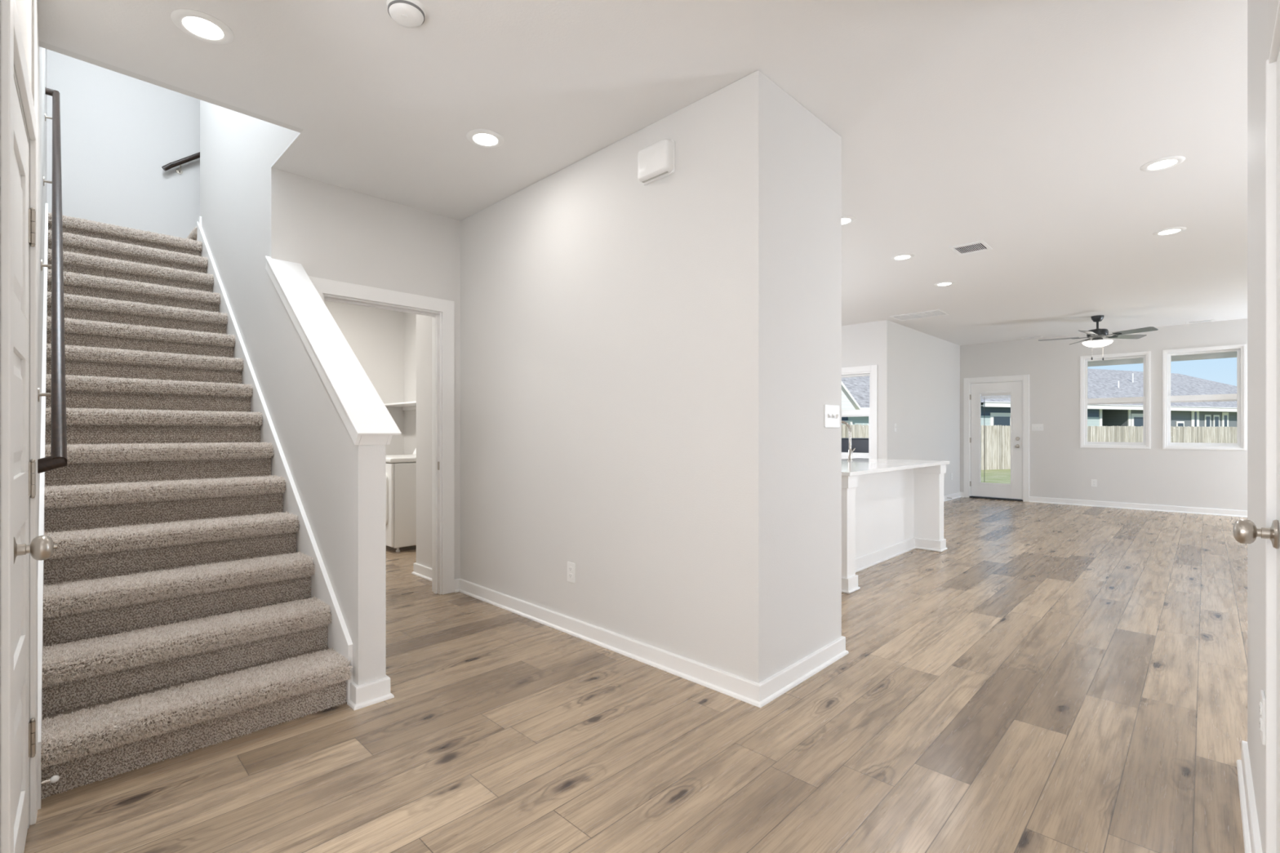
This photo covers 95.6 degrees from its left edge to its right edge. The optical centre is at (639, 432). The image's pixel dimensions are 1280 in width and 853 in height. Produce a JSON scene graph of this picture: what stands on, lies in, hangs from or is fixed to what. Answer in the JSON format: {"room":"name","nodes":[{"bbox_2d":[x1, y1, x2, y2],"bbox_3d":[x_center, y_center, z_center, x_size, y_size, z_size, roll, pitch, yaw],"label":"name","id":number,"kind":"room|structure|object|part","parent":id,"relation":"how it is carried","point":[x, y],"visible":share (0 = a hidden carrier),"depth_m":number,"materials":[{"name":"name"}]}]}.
{"room":"entrance hall","nodes":[
{"label":"entrance hall","id":0,"kind":"room"},
{"bbox_2d":[13,0,31,137],"bbox_3d":[-2.167,-0.196,0.824,1.750,2.740,1.060,0,0,-43],"label":"wall","id":1,"kind":"structure","parent":0,"point":[24,6],"depth_m":1.66,"materials":[{"name":"paint"}]},
{"bbox_2d":[40,774,59,784],"bbox_3d":[-1.863,1.099,1.831,0.023,0.023,0.048,0,0,44],"label":"door stop","id":2,"kind":"object","parent":1,"relation":"attached to","point":[55,778],"visible":1,"depth_m":1.83,"materials":[{"name":"silver metal"}]},
{"bbox_3d":[-1.869,1.099,1.824,0.010,0.010,0.031,0,0,44],"label":"stem","id":3,"kind":"part","parent":2,"relation":"part of","materials":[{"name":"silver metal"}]},
{"bbox_2d":[31,0,46,569],"bbox_3d":[-3.556,-1.526,3.336,4.550,5.400,0.218,0,0,44],"label":"wall","id":4,"kind":"structure","parent":0,"point":[38,53],"depth_m":2.61,"materials":[{"name":"paint"}]},
{"bbox_2d":[0,0,57,852],"bbox_3d":[-1.607,0.114,1.459,0.217,2.120,0.835,0,0,-43],"label":"door","id":5,"kind":"structure","parent":4,"relation":"in","point":[21,548],"depth_m":1.47,"materials":[{"name":"white paint"}]},
{"bbox_3d":[-1.579,0.114,1.486,0.014,2.120,0.835,0,0,-43],"label":"casing","id":6,"kind":"part","parent":5,"relation":"part of","materials":[{"name":"white paint"}]},
{"bbox_3d":[-1.597,0.154,1.468,0.035,2.015,0.656,0,0,-43],"label":"panel","id":7,"kind":"part","parent":5,"relation":"part of","materials":[{"name":"white paint"}]},
{"bbox_3d":[-1.403,0.269,1.339,0.071,0.066,0.066,0,0,-43],"label":"knob","id":8,"kind":"part","parent":5,"relation":"part of","materials":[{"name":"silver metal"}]},
{"bbox_2d":[37,203,48,809],"bbox_3d":[-3.080,-0.240,3.001,3.400,2.829,0.014,0,0,45],"label":"trim","id":9,"kind":"structure","parent":4,"relation":"attached to","point":[42,509],"depth_m":2.34,"materials":[{"name":"white paint"}]},
{"bbox_2d":[37,87,66,473],"bbox_3d":[-2.988,-1.130,2.952,3.166,2.521,0.079,0,0,45],"label":"handrail","id":10,"kind":"object","parent":4,"relation":"attached to","point":[58,458],"visible":0.95,"depth_m":2.33,"materials":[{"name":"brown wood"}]},
{"bbox_2d":[39,40,303,133],"bbox_3d":[-2.155,-2.896,2.614,0.050,2.660,1.139,0,0,44],"label":"wall","id":11,"kind":"structure","parent":0,"point":[42,44],"depth_m":2.62,"materials":[{"name":"paint"}]},
{"bbox_2d":[46,48,404,455],"bbox_3d":[-3.770,-1.526,6.463,0.120,5.400,4.400,0,0,44],"label":"wall","id":12,"kind":"structure","parent":0,"point":[118,131],"depth_m":5.44,"materials":[{"name":"paint"}]},
{"bbox_2d":[161,151,199,173],"bbox_3d":[-4.101,-3.005,5.978,0.084,1.045,1.284,0,0,44],"label":"handrail","id":13,"kind":"object","parent":12,"relation":"attached to","point":[179,162],"visible":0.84,"depth_m":5.61,"materials":[{"name":"brown wood"}]},
{"bbox_2d":[200,99,386,685],"bbox_3d":[-2.455,-1.526,3.783,3.604,5.400,0.116,0,0,44],"label":"wall","id":14,"kind":"structure","parent":0,"point":[246,203],"depth_m":3.23,"materials":[{"name":"paint"}]},
{"bbox_2d":[198,216,201,226],"bbox_3d":[-3.731,-1.708,5.016,0.085,0.260,0.130,0,0,44],"label":"baseboard","id":15,"kind":"structure","parent":14,"relation":"attached to","point":[199,217],"depth_m":4.94,"materials":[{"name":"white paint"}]},
{"bbox_2d":[196,222,352,702],"bbox_3d":[-2.524,-0.317,3.754,3.545,2.982,0.021,0,0,44],"label":"trim","id":16,"kind":"structure","parent":14,"relation":"attached to","point":[339,637],"depth_m":3.12,"materials":[{"name":"white paint"}]},
{"bbox_2d":[265,256,401,444],"bbox_3d":[-1.646,-0.493,3.006,1.491,1.097,0.185,0,0,44],"label":"trim","id":17,"kind":"structure","parent":14,"relation":"attached to","point":[367,420],"depth_m":2.83,"materials":[{"name":"white paint"}]},
{"bbox_2d":[346,675,394,710],"bbox_3d":[-1.622,1.129,2.971,1.330,0.090,0.169,0,0,44],"label":"baseboard","id":18,"kind":"structure","parent":14,"relation":"attached to","point":[371,693],"depth_m":2.50,"materials":[{"name":"white paint"}]},
{"bbox_2d":[293,173,460,579],"bbox_3d":[-1.759,-0.196,3.952,0.120,2.740,1.098,0,0,44],"label":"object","id":19,"kind":"structure","parent":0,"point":[340,234],"depth_m":3.91,"materials":[{"name":"paint"}]},
{"bbox_2d":[308,275,454,595],"bbox_3d":[-1.751,0.107,3.954,0.141,2.133,0.978,0,0,44],"label":"door frame","id":20,"kind":"structure","parent":19,"relation":"attached to","point":[442,312],"depth_m":4.21,"materials":[{"name":"white paint"}]},
{"bbox_2d":[404,312,416,454],"bbox_3d":[-2.314,-0.196,6.109,2.700,2.740,0.977,0,0,44],"label":"wall","id":21,"kind":"structure","parent":0,"point":[410,319],"depth_m":7.11,"materials":[{"name":"paint"}]},
{"bbox_2d":[384,401,416,410],"bbox_3d":[-2.186,-0.300,6.240,2.460,0.058,0.370,0,0,44],"label":"wall shelf","id":22,"kind":"object","parent":21,"relation":"attached to","point":[408,405],"visible":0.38,"depth_m":6.73,"materials":[{"name":"white paint"}]},
{"bbox_2d":[416,70,841,683],"bbox_3d":[-0.394,-0.196,3.947,3.308,2.740,0.800,0,0,44],"label":"wall","id":23,"kind":"structure","parent":0,"point":[649,373],"depth_m":2.94,"materials":[{"name":"paint"}]},
{"bbox_2d":[411,562,431,581],"bbox_3d":[-1.329,1.129,4.942,0.634,0.090,0.974,0,0,44],"label":"baseboard","id":24,"kind":"structure","parent":23,"relation":"attached to","point":[423,571],"depth_m":4.70,"materials":[{"name":"white paint"}]},
{"bbox_2d":[567,561,575,582],"bbox_3d":[-0.403,0.819,3.392,0.070,0.115,0.009,0,0,44],"label":"wall outlet","id":25,"kind":"object","parent":23,"relation":"attached to","point":[571,566],"visible":1,"depth_m":3.38,"materials":[{"name":"white plastic"}]},
{"bbox_2d":[453,578,848,707],"bbox_3d":[-0.131,1.129,3.673,2.602,0.090,0.880,0,0,44],"label":"baseboard","id":26,"kind":"structure","parent":23,"relation":"attached to","point":[759,695],"depth_m":2.91,"materials":[{"name":"white paint"}]},
{"bbox_2d":[637,138,675,185],"bbox_3d":[0.075,-1.348,2.890,0.216,0.164,0.061,0,0,44],"label":"door chime","id":27,"kind":"object","parent":23,"relation":"attached to","point":[656,161],"visible":1,"depth_m":2.85,"materials":[{"name":"white plastic"}]},
{"bbox_2d":[824,404,839,427],"bbox_3d":[0.995,-0.082,2.989,0.019,0.115,0.161,0,0,44],"label":"switch plate","id":28,"kind":"object","parent":23,"relation":"attached to","point":[831,412],"visible":1,"depth_m":2.98,"materials":[{"name":"white plastic"}]},
{"bbox_2d":[23,497,1247,852],"bbox_3d":[1.750,1.234,5.057,10.150,0.120,13.687,0,0,44],"label":"floor","id":29,"kind":"structure","parent":0,"point":[1054,677],"depth_m":2.26,"materials":[{"name":"wood"}]},
{"bbox_2d":[40,212,352,799],"bbox_3d":[-3.011,-0.386,3.915,4.521,3.120,1.442,0,0,44],"label":"carpeted staircase","id":30,"kind":"structure","parent":29,"relation":"on","point":[181,616],"depth_m":2.67,"materials":[{"name":"beige carpet"}]},
{"bbox_2d":[386,448,416,551],"bbox_3d":[-2.411,0.641,6.084,0.692,1.065,0.728,0,0,44],"label":"dryer","id":31,"kind":"object","parent":29,"relation":"on","point":[401,469],"visible":0.27,"depth_m":5.68,"materials":[{"name":"white metal"}]},
{"bbox_3d":[-2.653,0.654,5.836,0.550,0.520,0.024,0,0,44],"label":"door","id":32,"kind":"part","parent":31,"relation":"part of","materials":[{"name":"white metal"}]},
{"bbox_3d":[-2.636,0.709,5.853,0.684,0.810,0.028,0,0,44],"label":"panel","id":33,"kind":"part","parent":31,"relation":"part of","materials":[{"name":"white metal"}]},
{"bbox_3d":[-2.405,0.274,6.090,0.692,0.050,0.710,0,0,44],"label":"panel","id":34,"kind":"part","parent":31,"relation":"part of","materials":[{"name":"white metal"}]},
{"bbox_2d":[841,464,947,594],"bbox_3d":[2.006,0.747,5.291,0.812,0.855,2.242,0,0,44],"label":"kitchen island","id":35,"kind":"object","parent":29,"relation":"on","point":[886,516],"visible":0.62,"depth_m":5.39,"materials":[{"name":"white paint"}]},
{"bbox_3d":[1.281,0.747,4.566,0.785,0.855,0.140,0,0,44],"label":"post","id":36,"kind":"part","parent":35,"relation":"part of","materials":[{"name":"white paint"}]},
{"bbox_3d":[1.287,1.121,4.561,0.800,0.105,0.168,0,0,44],"label":"post","id":37,"kind":"part","parent":35,"relation":"part of","materials":[{"name":"white paint"}]},
{"bbox_3d":[1.291,1.165,4.556,0.812,0.018,0.192,0,0,44],"label":"shoe moulding","id":38,"kind":"part","parent":35,"relation":"part of","materials":[{"name":"white paint"}]},
{"bbox_3d":[2.114,1.121,5.186,0.023,0.105,1.900,0,0,44],"label":"panel","id":39,"kind":"part","parent":35,"relation":"part of","materials":[{"name":"white paint"}]},
{"bbox_2d":[841,457,949,476],"bbox_3d":[1.970,0.304,5.330,0.945,0.030,2.285,0,0,44],"label":"island countertop","id":40,"kind":"structure","parent":35,"relation":"on","point":[858,466],"depth_m":5.13,"materials":[{"name":"white stone"}]},
{"bbox_2d":[841,420,855,460],"bbox_3d":[2.108,0.085,6.013,0.225,0.408,0.121,0,0,44],"label":"kitchen faucet","id":41,"kind":"object","parent":40,"relation":"on","point":[850,451],"visible":0.67,"depth_m":5.92,"materials":[{"name":"silver metal"}]},
{"bbox_3d":[2.081,0.030,5.992,0.205,0.298,0.024,0,0,44],"label":"spout","id":42,"kind":"part","parent":41,"relation":"part of","materials":[{"name":"silver metal"}]},
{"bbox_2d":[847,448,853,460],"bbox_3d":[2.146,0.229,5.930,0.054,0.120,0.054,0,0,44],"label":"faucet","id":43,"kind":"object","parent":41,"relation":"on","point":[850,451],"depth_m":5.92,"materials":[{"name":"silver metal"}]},
{"bbox_3d":[2.712,0.747,6.034,0.785,0.855,0.140,0,0,44],"label":"post","id":44,"kind":"part","parent":35,"relation":"part of","materials":[{"name":"white paint"}]},
{"bbox_3d":[2.717,1.121,6.029,0.800,0.105,0.168,0,0,44],"label":"post","id":45,"kind":"part","parent":35,"relation":"part of","materials":[{"name":"white paint"}]},
{"bbox_3d":[2.721,1.165,6.025,0.812,0.018,0.192,0,0,44],"label":"shoe moulding","id":46,"kind":"part","parent":35,"relation":"part of","materials":[{"name":"white paint"}]},
{"bbox_2d":[37,0,1247,345],"bbox_3d":[1.750,-1.716,5.057,10.150,0.300,13.687,0,0,44],"label":"ceiling","id":47,"kind":"structure","parent":0,"point":[1026,129],"depth_m":2.79,"materials":[{"name":"paint"}]},
{"bbox_2d":[170,8,234,44],"bbox_3d":[-1.688,-1.562,2.244,0.196,0.009,0.196,0,0,44],"label":"recessed light","id":48,"kind":"object","parent":47,"relation":"in","point":[202,26],"visible":1,"depth_m":2.23,"materials":[{"name":"white plastic"}]},
{"bbox_2d":[182,16,223,39],"bbox_3d":[-1.688,-1.562,2.244,0.128,0.005,0.128,0,0,13],"label":"diffuser","id":49,"kind":"object","parent":48,"relation":"attached to","point":[197,27],"depth_m":2.24,"materials":[{"name":"white plastic"}]},
{"bbox_2d":[386,0,426,28],"bbox_3d":[-0.863,-1.543,2.145,0.136,0.046,0.136,0,0,44],"label":"smoke detector","id":50,"kind":"object","parent":47,"relation":"attached to","point":[411,14],"visible":1,"depth_m":2.12,"materials":[{"name":"white plastic"}]},
{"bbox_2d":[466,128,504,147],"bbox_3d":[-0.825,-1.562,3.098,0.196,0.009,0.196,0,0,44],"label":"recessed light","id":51,"kind":"object","parent":47,"relation":"in","point":[483,138],"visible":1,"depth_m":3.08,"materials":[{"name":"white plastic"}]},
{"bbox_2d":[472,133,497,145],"bbox_3d":[-0.825,-1.562,3.098,0.128,0.005,0.128,0,0,-14],"label":"diffuser","id":52,"kind":"object","parent":51,"relation":"attached to","point":[477,139],"depth_m":3.10,"materials":[{"name":"white plastic"}]},
{"bbox_2d":[841,215,855,225],"bbox_3d":[1.492,-1.562,4.298,0.196,0.009,0.196,0,0,44],"label":"recessed light","id":53,"kind":"object","parent":47,"relation":"in","point":[846,220],"visible":0.45,"depth_m":4.27,"materials":[{"name":"white plastic"}]},
{"bbox_2d":[841,217,850,224],"bbox_3d":[1.492,-1.562,4.298,0.128,0.005,0.128,0,0,-14],"label":"diffuser","id":54,"kind":"object","parent":53,"relation":"attached to","point":[844,220],"depth_m":4.29,"materials":[{"name":"white plastic"}]},
{"bbox_2d":[890,253,914,260],"bbox_3d":[2.344,-1.562,5.186,0.196,0.009,0.196,0,0,44],"label":"recessed light","id":55,"kind":"object","parent":47,"relation":"in","point":[900,256],"visible":1,"depth_m":5.17,"materials":[{"name":"white plastic"}]},
{"bbox_2d":[894,255,910,259],"bbox_3d":[2.344,-1.562,5.186,0.128,0.005,0.128,0,0,13],"label":"diffuser","id":56,"kind":"object","parent":55,"relation":"attached to","point":[896,257],"depth_m":5.19,"materials":[{"name":"white plastic"}]},
{"bbox_2d":[889,309,949,320],"bbox_3d":[3.739,-1.561,7.774,0.630,0.010,0.415,0,0,44],"label":"ceiling vent","id":57,"kind":"object","parent":47,"relation":"in","point":[936,313],"visible":1,"depth_m":7.75,"materials":[{"name":"white plastic"}]},
{"bbox_2d":[933,281,955,286],"bbox_3d":[3.210,-1.562,6.124,0.196,0.009,0.196,0,0,44],"label":"recessed light","id":58,"kind":"object","parent":47,"relation":"in","point":[942,283],"visible":1,"depth_m":6.10,"materials":[{"name":"white plastic"}]},
{"bbox_2d":[937,282,951,285],"bbox_3d":[3.210,-1.562,6.124,0.128,0.005,0.128,0,0,13],"label":"diffuser","id":59,"kind":"object","parent":58,"relation":"attached to","point":[939,283],"depth_m":6.10,"materials":[{"name":"white plastic"}]},
{"bbox_2d":[948,240,992,255],"bbox_3d":[2.806,-1.561,4.927,0.255,0.010,0.305,0,0,44],"label":"ceiling vent","id":60,"kind":"object","parent":47,"relation":"in","point":[978,246],"visible":1,"depth_m":4.92,"materials":[{"name":"white plastic"}]},
{"bbox_2d":[1038,315,1158,359],"bbox_3d":[6.146,-1.268,7.830,1.277,0.597,1.255,0,0,44],"label":"ceiling fan","id":61,"kind":"object","parent":47,"relation":"hanging from","point":[1097,335],"visible":1,"depth_m":7.78,"materials":[{"name":"brown metal"}]},
{"bbox_3d":[5.814,-1.294,8.070,0.460,0.038,0.141,0,0,32],"label":"blade","id":62,"kind":"part","parent":61,"relation":"part of","materials":[{"name":"grey wood"}]},
{"bbox_3d":[5.851,-1.294,7.566,0.460,0.038,0.141,0,0,-40],"label":"blade","id":63,"kind":"part","parent":61,"relation":"part of","materials":[{"name":"grey wood"}]},
{"bbox_3d":[6.179,-1.188,7.843,0.332,0.080,0.332,0,0,44],"label":"lamp shade","id":64,"kind":"part","parent":61,"relation":"part of","materials":[{"name":"white glass"}]},
{"bbox_3d":[6.608,-1.294,7.874,0.460,0.038,0.141,0,0,-4],"label":"blade","id":65,"kind":"part","parent":61,"relation":"part of","materials":[{"name":"grey wood"}]},
{"bbox_3d":[6.342,-1.294,7.445,0.141,0.038,0.460,0,0,-22],"label":"blade","id":66,"kind":"part","parent":61,"relation":"part of","materials":[{"name":"grey wood"}]},
{"bbox_2d":[1140,155,1185,171],"bbox_3d":[3.047,-1.562,3.387,0.196,0.009,0.196,0,0,44],"label":"recessed light","id":67,"kind":"object","parent":47,"relation":"in","point":[1166,162],"visible":1,"depth_m":3.37,"materials":[{"name":"white plastic"}]},
{"bbox_2d":[1147,159,1177,169],"bbox_3d":[3.047,-1.562,3.387,0.128,0.005,0.128,0,0,-14],"label":"diffuser","id":68,"kind":"object","parent":67,"relation":"attached to","point":[1164,164],"depth_m":3.38,"materials":[{"name":"white plastic"}]},
{"bbox_2d":[1152,226,1186,235],"bbox_3d":[4.125,-1.562,4.525,0.196,0.009,0.196,0,0,44],"label":"recessed light","id":69,"kind":"object","parent":47,"relation":"in","point":[1169,231],"visible":1,"depth_m":4.51,"materials":[{"name":"white plastic"}]},
{"bbox_2d":[1158,229,1180,234],"bbox_3d":[4.125,-1.562,4.525,0.128,0.005,0.128,0,0,13],"label":"diffuser","id":70,"kind":"object","parent":69,"relation":"attached to","point":[1164,231],"depth_m":4.51,"materials":[{"name":"white plastic"}]},
{"bbox_2d":[1186,319,1214,324],"bbox_3d":[7.914,-1.561,8.205,0.290,0.010,0.140,0,0,44],"label":"ceiling vent","id":71,"kind":"object","parent":47,"relation":"in","point":[1211,320],"visible":1,"depth_m":8.19,"materials":[{"name":"white plastic"}]},
{"bbox_2d":[841,320,890,459],"bbox_3d":[2.306,-0.196,9.307,3.317,2.740,0.140,0,0,44],"label":"wall","id":72,"kind":"structure","parent":0,"point":[866,344],"depth_m":8.19,"materials":[{"name":"paint"}]},
{"bbox_2d":[841,364,877,458],"bbox_3d":[3.001,-0.248,8.596,1.065,1.405,0.150,0,0,44],"label":"window","id":73,"kind":"structure","parent":72,"relation":"in","point":[871,371],"depth_m":8.27,"materials":[{"name":"white paint"}]},
{"bbox_3d":[3.032,-0.533,8.628,0.845,0.615,0.028,0,0,44],"label":"sash","id":74,"kind":"part","parent":73,"relation":"part of","materials":[{"name":"white plastic"}]},
{"bbox_3d":[3.011,0.009,8.606,0.845,0.670,0.028,0,0,44],"label":"sash","id":75,"kind":"part","parent":73,"relation":"part of","materials":[{"name":"white plastic"}]},
{"bbox_2d":[890,321,959,496],"bbox_3d":[4.617,-0.196,9.403,0.140,2.740,3.220,0,0,44],"label":"wall","id":76,"kind":"structure","parent":0,"point":[925,368],"depth_m":9.21,"materials":[{"name":"paint"}]},
{"bbox_2d":[893,423,896,431],"bbox_3d":[3.656,-0.066,8.304,0.017,0.115,0.070,0,0,44],"label":"switch plate","id":77,"kind":"object","parent":76,"relation":"attached to","point":[895,424],"visible":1,"depth_m":8.29,"materials":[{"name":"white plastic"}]},
{"bbox_2d":[943,492,960,502],"bbox_3d":[3.896,1.129,9.989,2.043,0.090,3.386,0,0,44],"label":"baseboard","id":78,"kind":"structure","parent":76,"relation":"attached to","point":[955,495],"depth_m":10.14,"materials":[{"name":"white paint"}]},
{"bbox_2d":[960,318,1247,511],"bbox_3d":[7.932,-0.196,8.519,6.123,2.740,0.140,0,0,44],"label":"wall","id":79,"kind":"structure","parent":0,"point":[1059,468],"depth_m":9.11,"materials":[{"name":"paint"}]},
{"bbox_2d":[981,392,1010,399],"bbox_3d":[6.217,-0.634,10.146,0.450,0.093,0.021,0,0,44],"label":"raised blind","id":80,"kind":"object","parent":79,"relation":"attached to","point":[997,394],"depth_m":10.14,"materials":[{"name":"white fabric"}]},
{"bbox_2d":[964,374,1029,502],"bbox_3d":[6.225,0.102,10.148,0.996,2.145,0.208,0,0,44],"label":"door","id":81,"kind":"structure","parent":79,"relation":"in","point":[1017,386],"depth_m":10.09,"materials":[{"name":"white paint"}]},
{"bbox_3d":[6.195,0.104,10.124,0.526,1.636,0.008,0,0,44],"label":"lite frame","id":82,"kind":"part","parent":81,"relation":"part of","materials":[{"name":"white paint"}]},
{"bbox_2d":[1031,423,1043,431],"bbox_3d":[6.626,-0.079,9.681,0.161,0.115,0.017,0,0,44],"label":"switch plate","id":83,"kind":"object","parent":79,"relation":"attached to","point":[1035,427],"visible":1,"depth_m":9.68,"materials":[{"name":"white plastic"}]},
{"bbox_2d":[1091,479,1097,486],"bbox_3d":[7.164,0.804,9.162,0.070,0.115,0.009,0,0,44],"label":"wall outlet","id":84,"kind":"object","parent":79,"relation":"attached to","point":[1094,482],"visible":1,"depth_m":9.16,"materials":[{"name":"white plastic"}]},
{"bbox_2d":[1080,351,1150,448],"bbox_3d":[7.382,-0.481,9.032,0.847,1.464,0.132,0,0,44],"label":"window","id":85,"kind":"structure","parent":79,"relation":"in","point":[1085,401],"depth_m":9.01,"materials":[{"name":"white paint"}]},
{"bbox_3d":[7.406,-0.798,9.057,0.743,0.725,0.028,0,0,44],"label":"sash","id":86,"kind":"part","parent":85,"relation":"part of","materials":[{"name":"white plastic"}]},
{"bbox_3d":[7.385,-0.169,9.036,0.743,0.735,0.028,0,0,44],"label":"sash","id":87,"kind":"part","parent":85,"relation":"part of","materials":[{"name":"white plastic"}]},
{"bbox_2d":[1029,496,1247,517],"bbox_3d":[8.232,1.129,8.110,4.722,0.090,0.026,0,0,44],"label":"baseboard","id":88,"kind":"structure","parent":79,"relation":"attached to","point":[1242,513],"depth_m":8.74,"materials":[{"name":"white paint"}]},
{"bbox_2d":[1088,351,1236,366],"bbox_3d":[8.241,-1.261,8.665,7.283,0.330,0.500,0,0,44],"label":"trim","id":89,"kind":"structure","parent":79,"relation":"attached to","point":[1227,354],"depth_m":8.93,"materials":[{"name":"white wood"}]},
{"bbox_2d":[1162,344,1246,450],"bbox_3d":[8.089,-0.481,8.343,0.856,1.464,0.132,0,0,44],"label":"window","id":90,"kind":"structure","parent":79,"relation":"in","point":[1240,397],"depth_m":8.29,"materials":[{"name":"white paint"}]},
{"bbox_3d":[8.114,-0.798,8.368,0.752,0.725,0.028,0,0,44],"label":"sash","id":91,"kind":"part","parent":90,"relation":"part of","materials":[{"name":"white plastic"}]},
{"bbox_3d":[8.093,-0.169,8.347,0.752,0.735,0.028,0,0,44],"label":"sash","id":92,"kind":"part","parent":90,"relation":"part of","materials":[{"name":"white plastic"}]},
{"bbox_2d":[1247,0,1278,852],"bbox_3d":[0.578,-0.196,0.288,6.291,2.740,2.279,0,0,-19],"label":"wall","id":93,"kind":"structure","parent":0,"point":[1261,14],"depth_m":1.64,"materials":[{"name":"paint"}]},
{"bbox_2d":[1236,740,1262,852],"bbox_3d":[2.694,1.129,0.846,2.522,0.090,0.942,0,0,44],"label":"baseboard","id":94,"kind":"structure","parent":93,"relation":"attached to","point":[1251,837],"depth_m":1.74,"materials":[{"name":"white paint"}]},
{"bbox_2d":[1232,0,1279,852],"bbox_3d":[1.218,0.154,1.057,0.179,2.040,0.775,0,0,44],"label":"door","id":95,"kind":"structure","parent":93,"relation":"in","point":[1244,531],"depth_m":1.34,"materials":[{"name":"white paint"}]},
{"bbox_3d":[1.405,0.229,1.326,0.071,0.066,0.066,0,0,44],"label":"knob","id":96,"kind":"part","parent":95,"relation":"part of","materials":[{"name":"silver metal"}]},
{"bbox_3d":[1.218,0.156,1.058,0.035,2.012,0.745,0,0,44],"label":"panel","id":97,"kind":"part","parent":95,"relation":"part of","materials":[{"name":"white paint"}]},
{"bbox_2d":[1259,689,1266,746],"bbox_3d":[1.537,0.704,1.434,0.009,0.115,0.070,0,0,44],"label":"wall outlet","id":98,"kind":"object","parent":93,"relation":"attached to","point":[1263,700],"visible":1,"depth_m":1.41,"materials":[{"name":"white plastic"}]},
{"bbox_2d":[1259,702,1262,715],"bbox_3d":[1.536,0.684,1.435,0.004,0.028,0.033,0,0,44],"label":"receptacle","id":99,"kind":"object","parent":98,"relation":"attached to","point":[1260,703],"depth_m":1.43,"materials":[{"name":"white plastic"}]},
{"bbox_2d":[1259,717,1262,731],"bbox_3d":[1.536,0.724,1.435,0.004,0.028,0.033,0,0,44],"label":"receptacle","id":100,"kind":"object","parent":98,"relation":"attached to","point":[1260,718],"depth_m":1.43,"materials":[{"name":"white plastic"}]},
{"label":"outside","id":101,"kind":"structure","parent":0,"visible":0},
{"bbox_2d":[981,469,1010,484],"bbox_3d":[41.861,1.574,42.984,240.000,0.100,200.000,0,0,44],"label":"lawn","id":102,"kind":"structure","parent":101,"point":[993,476],"depth_m":20.04,"materials":[{"name":"green plant"}]},
{"bbox_2d":[841,438,868,453],"bbox_3d":[3.339,0.811,9.520,1.300,1.425,0.700,0,0,44],"label":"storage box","id":103,"kind":"object","parent":102,"relation":"on","point":[861,445],"visible":0.03,"depth_m":9.01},
{"bbox_2d":[841,376,869,425],"bbox_3d":[4.765,-1.926,31.661,24.000,6.900,10.290,0,0,-20],"label":"house","id":104,"kind":"structure","parent":102,"relation":"on","point":[855,390],"depth_m":29.57,"materials":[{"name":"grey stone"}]},
{"bbox_3d":[7.151,-3.216,27.374,7.550,4.320,0.580,0,0,-20],"label":"gable trim","id":105,"kind":"part","parent":104,"relation":"part of","materials":[{"name":"white"}]},
{"bbox_2d":[841,424,1236,470],"bbox_3d":[19.277,0.618,25.431,35.000,1.812,0.067,0,0,-20],"label":"picket fence","id":106,"kind":"object","parent":102,"relation":"on","point":[995,439],"visible":0.3,"depth_m":25.76,"materials":[{"name":"brown wood"}]},
{"bbox_2d":[981,368,1236,426],"bbox_3d":[34.932,-1.626,42.777,39.700,6.300,11.250,0,0,-20],"label":"house","id":107,"kind":"structure","parent":102,"relation":"on","point":[1102,384],"depth_m":37.80,"materials":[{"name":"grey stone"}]},
{"bbox_3d":[19.915,-0.311,31.954,1.230,1.070,0.020,0,0,-20],"label":"pane","id":108,"kind":"part","parent":107,"relation":"part of","materials":[{"name":"clear glass"}]},
{"bbox_3d":[31.275,-0.376,36.092,1.750,1.100,0.020,0,0,-20],"label":"pane","id":109,"kind":"part","parent":107,"relation":"part of","materials":[{"name":"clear glass"}]},
{"bbox_3d":[34.798,-0.201,37.375,0.550,0.750,0.020,0,0,-20],"label":"pane","id":110,"kind":"part","parent":107,"relation":"part of","materials":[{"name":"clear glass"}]},
{"bbox_3d":[36.278,-0.476,37.914,0.200,1.700,0.020,0,0,-20],"label":"pane","id":111,"kind":"part","parent":107,"relation":"part of","materials":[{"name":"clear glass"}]},
{"bbox_3d":[37.547,-0.376,38.376,0.400,1.300,0.020,0,0,-20],"label":"pane","id":112,"kind":"part","parent":107,"relation":"part of","materials":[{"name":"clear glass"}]},
{"bbox_3d":[38.439,-0.376,38.701,0.400,1.300,0.020,0,0,-20],"label":"pane","id":113,"kind":"part","parent":107,"relation":"part of","materials":[{"name":"clear glass"}]},
{"bbox_3d":[39.379,-0.426,39.043,0.300,1.400,0.020,0,0,-20],"label":"pane","id":114,"kind":"part","parent":107,"relation":"part of","materials":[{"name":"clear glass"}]}
]}

